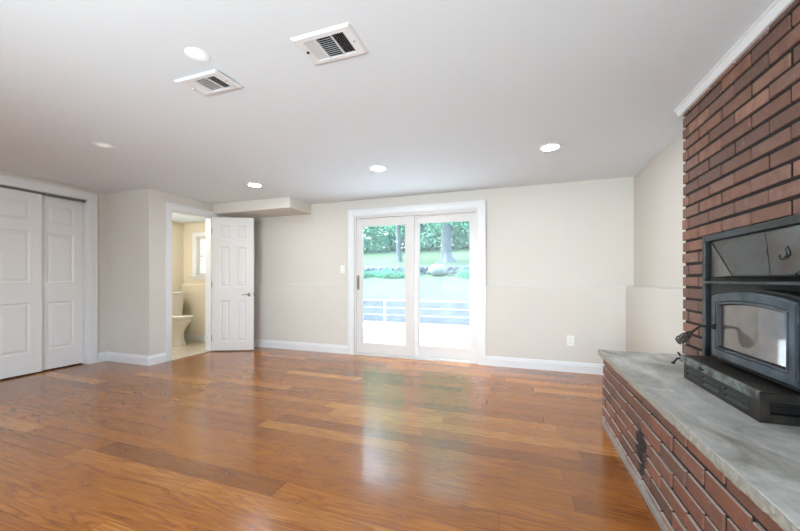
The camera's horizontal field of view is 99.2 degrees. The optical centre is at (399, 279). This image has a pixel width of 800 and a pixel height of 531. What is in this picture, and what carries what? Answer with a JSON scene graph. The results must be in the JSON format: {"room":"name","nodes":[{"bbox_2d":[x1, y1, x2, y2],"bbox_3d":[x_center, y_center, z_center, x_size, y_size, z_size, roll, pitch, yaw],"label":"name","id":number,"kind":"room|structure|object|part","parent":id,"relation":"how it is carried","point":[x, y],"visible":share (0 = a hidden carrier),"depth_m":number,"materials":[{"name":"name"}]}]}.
{"room":"living room","nodes":[
{"label":"living room","id":0,"kind":"room"},
{"bbox_2d":[0,171,106,352],"bbox_3d":[-5.124,-0.037,2.163,0.140,2.354,5.877,0,0,19],"label":"wall","id":1,"kind":"structure","parent":0,"point":[102,197],"depth_m":4.73,"materials":[{"name":"paint"}]},
{"bbox_2d":[0,185,85,202],"bbox_3d":[-4.527,-1.055,3.904,0.083,0.028,1.497,0,0,19],"label":"closet track","id":2,"kind":"object","parent":1,"relation":"attached to","point":[2,186],"visible":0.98,"depth_m":4.21,"materials":[{"name":"silver metal"}]},
{"bbox_2d":[0,187,41,378],"bbox_3d":[-4.540,0.033,3.797,0.034,2.178,0.815,0,0,19],"label":"door","id":3,"kind":"structure","parent":2,"relation":"hanging from","point":[20,211],"depth_m":4.00,"materials":[{"name":"white wood"}]},
{"bbox_2d":[42,195,83,369],"bbox_3d":[-4.432,0.033,4.231,0.034,2.178,0.815,0,0,19],"label":"door","id":4,"kind":"structure","parent":2,"relation":"hanging from","point":[62,219],"depth_m":4.40,"materials":[{"name":"white wood"}]},
{"bbox_2d":[0,175,97,363],"bbox_3d":[-4.503,-0.015,3.894,0.162,2.310,1.705,0,0,19],"label":"door frame","id":5,"kind":"structure","parent":1,"relation":"attached to","point":[93,198],"depth_m":4.60,"materials":[{"name":"white wood"}]},
{"bbox_2d":[98,351,107,362],"bbox_3d":[-5.071,1.076,2.081,0.016,0.128,5.757,0,0,19],"label":"baseboard","id":6,"kind":"structure","parent":1,"relation":"attached to","point":[102,356],"depth_m":4.73,"materials":[{"name":"white wood"}]},
{"bbox_2d":[107,188,156,355],"bbox_3d":[-3.718,-0.037,4.715,0.859,2.354,0.110,0,0,19],"label":"wall","id":7,"kind":"structure","parent":0,"point":[132,214],"depth_m":4.63,"materials":[{"name":"paint"}]},
{"bbox_2d":[107,352,147,365],"bbox_3d":[-3.721,1.076,4.649,0.822,0.128,0.016,0,0,19],"label":"baseboard","id":8,"kind":"structure","parent":7,"relation":"attached to","point":[111,356],"depth_m":4.64,"materials":[{"name":"white wood"}]},
{"bbox_2d":[172,222,183,291],"bbox_3d":[-4.359,0.040,5.806,0.120,2.200,1.743,0,0,19],"label":"wall","id":9,"kind":"structure","parent":0,"point":[177,228],"depth_m":6.31,"materials":[{"name":"paint"}]},
{"bbox_2d":[172,212,204,222],"bbox_3d":[-3.771,-1.110,5.599,1.327,0.100,1.703,0,0,19],"label":"ceiling","id":10,"kind":"structure","parent":0,"point":[176,217],"depth_m":5.91,"materials":[{"name":"paint"}]},
{"bbox_2d":[157,190,225,353],"bbox_3d":[-3.108,-0.037,5.318,0.110,2.354,1.433,0,0,19],"label":"wall","id":11,"kind":"structure","parent":0,"point":[162,197],"depth_m":4.69,"materials":[{"name":"paint"}]},
{"bbox_2d":[148,353,165,365],"bbox_3d":[-3.290,1.076,4.612,0.016,0.128,0.232,0,0,19],"label":"baseboard","id":12,"kind":"structure","parent":11,"relation":"attached to","point":[158,358],"depth_m":4.60,"materials":[{"name":"white wood"}]},
{"bbox_2d":[165,202,216,361],"bbox_3d":[-3.164,0.030,5.141,0.142,2.220,0.843,0,0,19],"label":"door frame","id":13,"kind":"structure","parent":11,"relation":"attached to","point":[169,207],"depth_m":4.95,"materials":[{"name":"white wood"}]},
{"bbox_2d":[211,217,254,350],"bbox_3d":[-2.663,0.068,5.439,0.657,2.112,0.119,0,0,-4],"label":"door","id":14,"kind":"structure","parent":11,"relation":"in","point":[232,283],"depth_m":5.42,"materials":[{"name":"white wood"}]},
{"bbox_2d":[0,341,661,530],"bbox_3d":[-1.906,1.184,1.710,7.732,0.112,7.460,0,0,19],"label":"floor","id":15,"kind":"structure","parent":0,"point":[260,438],"depth_m":2.30,"materials":[{"name":"brown wood"}]},
{"bbox_2d":[172,292,192,345],"bbox_3d":[-3.901,0.677,5.933,0.635,0.917,0.484,0,0,19],"label":"toilet","id":16,"kind":"object","parent":15,"relation":"on","point":[180,321],"visible":0.48,"depth_m":5.86,"materials":[{"name":"ceramic"}]},
{"bbox_3d":[-4.081,0.476,5.996,0.235,0.440,0.450,0,0,19],"label":"tank","id":17,"kind":"part","parent":16,"relation":"part of","materials":[{"name":"ceramic"}]},
{"bbox_3d":[-3.825,0.651,5.906,0.472,0.055,0.392,0,0,19],"label":"seat lid","id":18,"kind":"part","parent":16,"relation":"part of","materials":[{"name":"ceramic"}]},
{"bbox_3d":[-3.869,0.908,5.921,0.543,0.456,0.388,0,0,19],"label":"bowl","id":19,"kind":"part","parent":16,"relation":"part of","materials":[{"name":"ceramic"}]},
{"bbox_2d":[598,350,799,530],"bbox_3d":[1.477,0.849,1.559,0.598,0.583,2.282,0,0,19],"label":"raised hearth","id":20,"kind":"object","parent":15,"relation":"on","point":[698,462],"visible":1,"depth_m":1.36,"materials":[{"name":"brick"}]},
{"bbox_2d":[671,214,799,426],"bbox_3d":[1.538,0.147,1.536,0.277,0.818,1.250,0,0,19],"label":"wood stove","id":21,"kind":"object","parent":20,"relation":"on","point":[749,360],"visible":1,"depth_m":1.51,"materials":[{"name":"metal"}]},
{"bbox_3d":[1.597,0.453,1.962,0.021,0.075,0.057,0,0,-31],"label":"damper lever","id":22,"kind":"part","parent":21,"relation":"part of","materials":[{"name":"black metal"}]},
{"bbox_3d":[1.582,0.274,1.796,0.138,0.088,0.034,0,0,37],"label":"door handle","id":23,"kind":"part","parent":21,"relation":"part of","materials":[{"name":"black metal"}]},
{"bbox_3d":[1.561,0.228,1.512,0.006,0.229,0.478,0,0,19],"label":"door glass","id":24,"kind":"part","parent":21,"relation":"part of","materials":[{"name":"clear glass"}]},
{"bbox_3d":[1.625,-0.116,1.506,0.074,0.211,1.088,0,0,19],"label":"hood panel","id":25,"kind":"part","parent":21,"relation":"part of","materials":[{"name":"metal"}]},
{"bbox_3d":[1.558,0.228,1.513,0.034,0.341,0.586,0,0,19],"label":"door frame","id":26,"kind":"part","parent":21,"relation":"part of","materials":[{"name":"metal"}]},
{"bbox_2d":[682,0,799,355],"bbox_3d":[1.756,-0.305,1.456,0.182,1.815,1.965,0,0,19],"label":"brick chimney","id":27,"kind":"object","parent":20,"relation":"on","point":[741,156],"visible":0.59,"depth_m":1.75,"materials":[{"name":"brown brick"}]},
{"bbox_2d":[674,0,793,116],"bbox_3d":[1.737,-1.190,1.453,0.220,0.048,2.036,0,0,19],"label":"crown molding","id":28,"kind":"structure","parent":27,"relation":"attached to","point":[777,7],"depth_m":1.76,"materials":[{"name":"white wood"}]},
{"bbox_2d":[0,0,774,203],"bbox_3d":[-1.922,-1.304,1.817,7.932,0.180,7.750,0,0,19],"label":"ceiling","id":29,"kind":"structure","parent":0,"point":[446,96],"depth_m":2.19,"materials":[{"name":"paint"}]},
{"bbox_2d":[92,141,115,148],"bbox_3d":[-2.671,-1.212,3.074,0.164,0.003,0.164,0,0,19],"label":"recessed light","id":30,"kind":"object","parent":29,"relation":"in","point":[100,144],"visible":1,"depth_m":3.08,"materials":[{"name":"white plastic"}]},
{"bbox_2d":[184,47,210,61],"bbox_3d":[-1.093,-1.212,1.839,0.124,0.003,0.124,0,0,19],"label":"recessed light","id":31,"kind":"object","parent":29,"relation":"in","point":[196,54],"visible":1,"depth_m":1.83,"materials":[{"name":"white plastic"}]},
{"bbox_2d":[174,69,242,95],"bbox_3d":[-1.174,-1.220,2.097,0.328,0.059,0.210,0,0,19],"label":"ceiling vent","id":32,"kind":"object","parent":29,"relation":"in","point":[210,82],"visible":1,"depth_m":2.08,"materials":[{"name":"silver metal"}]},
{"bbox_2d":[247,183,262,186],"bbox_3d":[-1.863,-1.210,4.367,0.188,0.006,0.188,0,0,19],"label":"recessed light","id":33,"kind":"object","parent":29,"relation":"in","point":[248,184],"visible":1,"depth_m":4.37,"materials":[{"name":"white plastic"}]},
{"bbox_2d":[290,22,367,64],"bbox_3d":[-0.361,-1.205,1.765,0.331,0.017,0.225,0,0,19],"label":"ceiling vent","id":34,"kind":"object","parent":29,"relation":"in","point":[340,41],"visible":1,"depth_m":1.75,"materials":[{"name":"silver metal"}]},
{"bbox_2d":[370,165,386,170],"bbox_3d":[-0.238,-1.210,3.710,0.188,0.006,0.188,0,0,19],"label":"recessed light","id":35,"kind":"object","parent":29,"relation":"in","point":[375,167],"visible":1,"depth_m":3.71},
{"bbox_2d":[539,143,560,150],"bbox_3d":[1.375,-1.210,3.121,0.188,0.006,0.188,0,0,19],"label":"recessed light","id":36,"kind":"object","parent":29,"relation":"in","point":[551,146],"visible":1,"depth_m":3.12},
{"bbox_2d":[182,177,633,363],"bbox_3d":[-0.525,-0.037,5.253,7.480,2.354,0.240,0,0,19],"label":"wall","id":37,"kind":"structure","parent":0,"point":[560,256],"depth_m":4.44,"materials":[{"name":"paint"}]},
{"bbox_2d":[184,334,204,341],"bbox_3d":[-3.742,1.076,5.531,1.226,0.128,1.373,0,0,19],"label":"baseboard","id":38,"kind":"structure","parent":37,"relation":"attached to","point":[188,337],"depth_m":6.25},
{"bbox_2d":[190,232,204,278],"bbox_3d":[-3.448,-0.435,6.226,0.860,0.860,0.145,0,0,19],"label":"window","id":39,"kind":"structure","parent":37,"relation":"in","point":[201,235],"depth_m":6.31,"materials":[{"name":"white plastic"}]},
{"bbox_3d":[-3.432,-0.435,6.271,0.680,0.710,0.050,0,0,19],"label":"frame","id":40,"kind":"part","parent":39,"relation":"part of","materials":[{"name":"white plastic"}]},
{"bbox_2d":[213,197,310,217],"bbox_3d":[-2.213,-1.135,5.476,1.473,0.159,0.540,0,0,19],"label":"soffit","id":41,"kind":"structure","parent":37,"relation":"attached to","point":[282,206],"depth_m":5.28,"materials":[{"name":"paint"}]},
{"bbox_2d":[254,339,347,353],"bbox_3d":[-1.806,1.076,5.568,2.139,0.128,0.016,0,0,19],"label":"baseboard","id":42,"kind":"structure","parent":37,"relation":"attached to","point":[329,348],"depth_m":5.48,"materials":[{"name":"white wood"}]},
{"bbox_2d":[340,265,344,272],"bbox_3d":[-0.893,-0.160,5.292,0.080,0.124,0.010,0,0,19],"label":"light switch","id":43,"kind":"object","parent":37,"relation":"attached to","point":[342,267],"visible":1,"depth_m":5.29,"materials":[{"name":"white plastic"}]},
{"bbox_2d":[355,209,477,363],"bbox_3d":[0.195,0.092,4.935,1.840,2.095,0.211,0,0,19],"label":"door","id":44,"kind":"structure","parent":37,"relation":"in","point":[412,349],"depth_m":4.92,"materials":[{"name":"white plastic"}]},
{"bbox_3d":[-0.221,0.093,5.062,0.910,2.029,0.042,0,0,19],"label":"sliding panel","id":45,"kind":"part","parent":44,"relation":"part of","materials":[{"name":"glass"}]},
{"bbox_3d":[0.618,0.093,4.832,0.915,2.029,0.042,0,0,19],"label":"fixed panel","id":46,"kind":"part","parent":44,"relation":"part of","materials":[{"name":"glass"}]},
{"bbox_2d":[348,200,485,364],"bbox_3d":[0.172,0.040,4.868,2.050,2.200,0.022,0,0,19],"label":"door frame","id":47,"kind":"structure","parent":37,"relation":"attached to","point":[480,204],"depth_m":4.69,"materials":[{"name":"white wood"}]},
{"bbox_2d":[486,356,604,374],"bbox_3d":[1.888,1.076,4.267,1.622,0.128,0.016,0,0,19],"label":"baseboard","id":48,"kind":"structure","parent":37,"relation":"attached to","point":[537,364],"depth_m":4.28,"materials":[{"name":"white wood"}]},
{"bbox_2d":[567,336,573,345],"bbox_3d":[2.099,0.755,4.196,0.080,0.124,0.009,0,0,19],"label":"wall outlet","id":49,"kind":"object","parent":37,"relation":"attached to","point":[570,339],"visible":1,"depth_m":4.20,"materials":[{"name":"white plastic"}]},
{"bbox_2d":[626,132,685,354],"bbox_3d":[1.611,-0.037,0.547,0.325,2.354,7.301,0,0,19],"label":"wall","id":50,"kind":"structure","parent":0,"point":[654,304],"depth_m":3.20,"materials":[{"name":"paint"}]},
{"label":"outside","id":51,"kind":"structure","parent":0,"visible":0},
{"bbox_2d":[364,247,468,300],"bbox_3d":[3.259,-2.641,35.747,78.400,6.496,50.400,0,0,19],"label":"lawn","id":52,"kind":"structure","parent":51,"point":[446,287],"depth_m":14.32,"materials":[{"name":"green plant"}]},
{"bbox_2d":[364,271,374,277],"bbox_3d":[-1.667,-0.231,16.605,0.764,0.559,1.464,0,0,35],"label":"shrub","id":53,"kind":"object","parent":52,"relation":"on","point":[367,274],"visible":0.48,"depth_m":16.55,"materials":[{"name":"green plant"}]},
{"bbox_2d":[371,268,392,278],"bbox_3d":[-0.801,-0.246,16.196,0.841,0.614,1.610,0,0,-40],"label":"shrub","id":54,"kind":"object","parent":52,"relation":"on","point":[384,273],"visible":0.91,"depth_m":15.98,"materials":[{"name":"green plant"}]},
{"bbox_2d":[364,226,402,252],"bbox_3d":[-3.935,-7.689,34.276,8.582,11.582,8.782,0,0,13],"label":"tree","id":55,"kind":"object","parent":52,"relation":"on","point":[375,228],"visible":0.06,"depth_m":33.08,"materials":[{"name":"green plant"}]},
{"bbox_2d":[365,225,402,261],"bbox_3d":[0.050,-5.704,21.271,6.934,9.427,5.856,0,0,-25],"label":"slim tree","id":56,"kind":"object","parent":52,"relation":"on","point":[398,231],"visible":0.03,"depth_m":21.32,"materials":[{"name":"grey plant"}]},
{"bbox_2d":[364,225,424,252],"bbox_3d":[-0.773,-6.586,33.725,6.736,8.883,6.582,0,0,25],"label":"tree","id":57,"kind":"object","parent":52,"relation":"on","point":[369,242],"visible":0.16,"depth_m":32.52,"materials":[{"name":"green plant"}]},
{"bbox_2d":[387,271,404,278],"bbox_3d":[0.063,-0.223,15.934,1.390,0.531,0.726,0,0,-24],"label":"shrub","id":58,"kind":"object","parent":52,"relation":"on","point":[398,275],"visible":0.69,"depth_m":15.78,"materials":[{"name":"green plant"}]},
{"bbox_2d":[376,223,451,252],"bbox_3d":[1.440,-8.469,32.549,7.715,12.407,8.358,0,0,30],"label":"tree","id":59,"kind":"object","parent":52,"relation":"on","point":[401,227],"visible":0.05,"depth_m":31.52,"materials":[{"name":"green plant"}]},
{"bbox_2d":[364,265,468,274],"bbox_3d":[0.708,-0.430,16.840,22.412,0.627,0.565,0,0,19],"label":"wall","id":60,"kind":"structure","parent":52,"relation":"on","point":[450,269],"depth_m":16.64,"materials":[{"name":"stone"}]},
{"bbox_2d":[383,221,468,262],"bbox_3d":[2.831,-5.960,20.120,9.268,9.999,8.663,0,0,-13],"label":"oak tree","id":61,"kind":"object","parent":52,"relation":"on","point":[446,256],"visible":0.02,"depth_m":20.00,"materials":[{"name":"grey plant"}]},
{"bbox_2d":[428,264,446,275],"bbox_3d":[1.771,-0.461,16.023,0.888,0.554,0.575,0,0,19],"label":"boulder","id":62,"kind":"object","parent":52,"relation":"on","point":[435,269],"visible":1,"depth_m":15.84,"materials":[{"name":"grey stone"}]},
{"bbox_2d":[420,222,468,250],"bbox_3d":[4.688,-7.861,31.730,8.844,11.664,8.642,0,0,44],"label":"tree","id":63,"kind":"object","parent":52,"relation":"on","point":[425,237],"visible":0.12,"depth_m":30.82,"materials":[{"name":"green plant"}]},
{"bbox_2d":[424,221,468,245],"bbox_3d":[6.768,-9.748,37.980,8.266,13.294,8.955,0,0,-42],"label":"tree","id":64,"kind":"object","parent":52,"relation":"on","point":[467,221],"visible":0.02,"depth_m":37.00,"materials":[{"name":"green plant"}]},
{"bbox_2d":[431,221,468,248],"bbox_3d":[7.597,-8.258,31.730,9.264,12.502,9.480,0,0,-36],"label":"tree","id":65,"kind":"object","parent":52,"relation":"on","point":[463,235],"visible":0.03,"depth_m":31.65,"materials":[{"name":"green plant"}]},
{"bbox_2d":[457,268,468,278],"bbox_3d":[2.840,-0.239,15.069,0.802,0.587,1.537,0,0,-9],"label":"shrub","id":66,"kind":"object","parent":52,"relation":"on","point":[460,272],"visible":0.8,"depth_m":14.81,"materials":[{"name":"green plant"}]},
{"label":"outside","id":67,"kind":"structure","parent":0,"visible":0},
{"bbox_2d":[364,321,468,347],"bbox_3d":[-1.394,1.300,8.085,36.000,0.120,4.515,0,0,19],"label":"patio","id":68,"kind":"structure","parent":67,"point":[445,335],"depth_m":7.69,"materials":[{"name":"concrete"}]},
{"bbox_2d":[364,300,468,324],"bbox_3d":[-0.629,0.932,10.256,36.000,0.616,0.311,0,0,19],"label":"railing","id":69,"kind":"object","parent":68,"relation":"on","point":[431,312],"depth_m":9.63,"materials":[{"name":"white wood"}]}
]}

